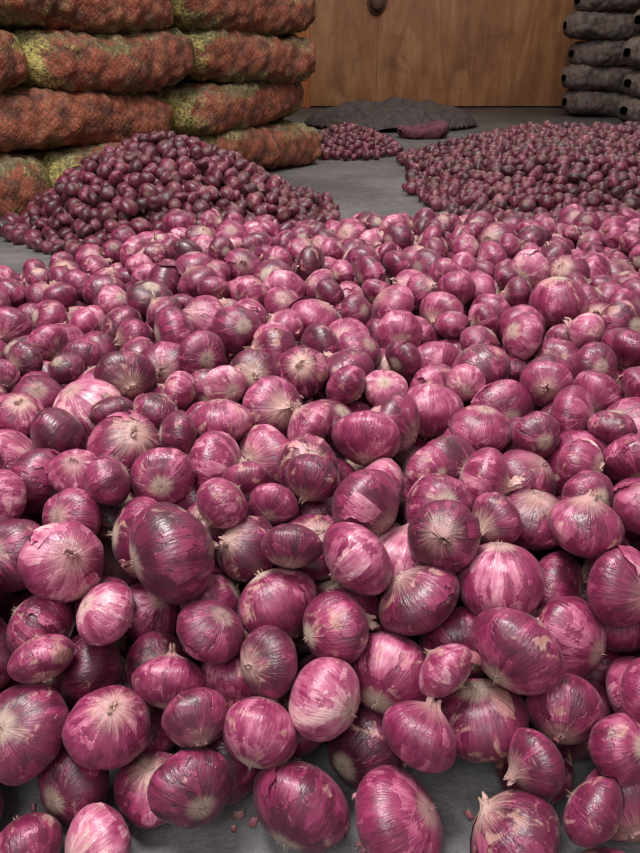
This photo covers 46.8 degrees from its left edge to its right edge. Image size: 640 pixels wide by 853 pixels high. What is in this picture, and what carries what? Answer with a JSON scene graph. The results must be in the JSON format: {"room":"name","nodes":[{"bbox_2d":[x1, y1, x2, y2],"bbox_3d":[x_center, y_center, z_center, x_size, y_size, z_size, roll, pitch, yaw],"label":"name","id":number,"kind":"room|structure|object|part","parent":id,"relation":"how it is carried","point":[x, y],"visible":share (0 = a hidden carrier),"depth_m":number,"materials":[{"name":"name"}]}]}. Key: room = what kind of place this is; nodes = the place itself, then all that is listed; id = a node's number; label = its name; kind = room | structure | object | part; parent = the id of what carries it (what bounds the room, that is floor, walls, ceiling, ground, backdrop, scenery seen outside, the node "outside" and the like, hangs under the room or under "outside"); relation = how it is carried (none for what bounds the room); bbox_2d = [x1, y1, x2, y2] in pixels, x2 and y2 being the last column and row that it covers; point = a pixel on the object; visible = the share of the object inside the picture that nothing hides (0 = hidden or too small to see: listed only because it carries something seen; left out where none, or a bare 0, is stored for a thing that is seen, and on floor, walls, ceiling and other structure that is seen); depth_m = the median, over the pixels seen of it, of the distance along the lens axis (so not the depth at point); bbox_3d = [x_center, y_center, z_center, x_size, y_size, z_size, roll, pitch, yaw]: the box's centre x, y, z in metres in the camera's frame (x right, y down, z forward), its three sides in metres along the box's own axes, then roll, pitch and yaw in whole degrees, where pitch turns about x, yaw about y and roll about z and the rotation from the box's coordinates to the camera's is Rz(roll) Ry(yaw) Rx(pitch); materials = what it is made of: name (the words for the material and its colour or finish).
{"room":"warehouse","nodes":[
{"label":"warehouse","id":0,"kind":"room"},
{"bbox_2d":[0,107,639,852],"bbox_3d":[0.500,-0.675,2.694,9.000,0.100,11.400,0,28,0],"label":"floor","id":1,"kind":"structure","parent":0,"point":[357,185],"depth_m":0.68,"materials":[{"name":"concrete"}]},
{"bbox_2d":[0,0,321,216],"bbox_3d":[-1.478,-1.457,2.667,1.035,1.307,3.902,19,33,32],"label":"sacks","id":2,"kind":"object","parent":1,"relation":"on","point":[78,78],"visible":0.8,"depth_m":2.98,"materials":[{"name":"orange fabric"}]},
{"bbox_2d":[0,130,340,257],"bbox_3d":[-0.525,-0.960,2.799,1.450,0.309,1.450,0,28,0],"label":"mound","id":3,"kind":"object","parent":1,"relation":"on","point":[135,184],"visible":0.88,"depth_m":2.51,"materials":[{"name":"purple food"}]},
{"bbox_2d":[0,203,639,852],"bbox_3d":[0.085,-0.187,1.352,2.569,0.279,2.030,0,28,0],"label":"heap","id":4,"kind":"object","parent":1,"relation":"on","point":[366,484],"visible":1,"depth_m":0.71,"materials":[{"name":"purple food"}]},
{"bbox_2d":[317,122,403,160],"bbox_3d":[0.156,-1.809,4.590,0.703,0.151,1.156,0,28,0],"label":"heap","id":5,"kind":"object","parent":1,"relation":"on","point":[345,140],"visible":0.8,"depth_m":4.31,"materials":[{"name":"purple food"}]},
{"bbox_2d":[304,97,477,130],"bbox_3d":[0.560,-2.500,5.858,1.374,0.190,1.165,0,28,0],"label":"heap","id":6,"kind":"object","parent":1,"relation":"on","point":[392,112],"visible":0.95,"depth_m":5.54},
{"bbox_2d":[397,121,449,138],"bbox_3d":[0.725,-2.058,5.114,0.361,0.105,0.281,-9,29,-17],"label":"sack","id":7,"kind":"object","parent":1,"relation":"on","point":[431,129],"visible":1,"depth_m":5.03,"materials":[{"name":"purple fabric"}]},
{"bbox_2d":[396,120,639,221],"bbox_3d":[1.400,-1.386,3.732,2.100,0.199,2.900,0,28,0],"label":"heap","id":8,"kind":"object","parent":1,"relation":"on","point":[531,169],"visible":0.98,"depth_m":3.09,"materials":[{"name":"purple food"}]},
{"bbox_2d":[561,0,639,116],"bbox_3d":[3.093,-3.530,6.281,1.994,1.632,0.624,0,28,0],"label":"sacks","id":9,"kind":"object","parent":1,"relation":"on","point":[594,78],"visible":0.73,"depth_m":6.28,"materials":[{"name":"grey fabric"}]},
{"bbox_2d":[618,9,639,122],"bbox_3d":[3.061,-3.104,5.381,1.531,1.711,0.602,0,28,0],"label":"sacks","id":10,"kind":"object","parent":1,"relation":"on","point":[629,108],"visible":0.92,"depth_m":5.58,"materials":[{"name":"grey fabric"}]},
{"bbox_2d":[310,106,560,106],"bbox_3d":[0.500,-4.811,6.828,9.000,3.400,0.240,0,28,0],"label":"wall","id":11,"kind":"structure","parent":0,"point":[310,106],"depth_m":7.51,"materials":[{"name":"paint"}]},
{"bbox_2d":[295,26,309,107],"bbox_3d":[-0.170,-4.368,6.845,0.140,2.600,0.140,0,28,0],"label":"frame","id":12,"kind":"object","parent":11,"relation":"attached to","point":[306,84],"visible":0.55,"depth_m":7.30,"materials":[{"name":"brown wood"}]},
{"bbox_2d":[310,0,583,105],"bbox_3d":[1.220,-4.416,6.794,2.920,2.708,0.187,0,28,0],"label":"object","id":13,"kind":"structure","parent":11,"relation":"in","point":[376,7],"depth_m":7.21,"materials":[{"name":"brown wood"}]},
{"bbox_3d":[0.230,-4.335,6.877,0.658,2.488,0.045,0,28,0],"label":"panel","id":14,"kind":"part","parent":13,"relation":"part of","materials":[{"name":"brown wood"}]},
{"bbox_3d":[1.560,-4.335,6.877,1.998,2.488,0.045,0,28,0],"label":"panel","id":15,"kind":"part","parent":13,"relation":"part of","materials":[{"name":"brown wood"}]}
]}

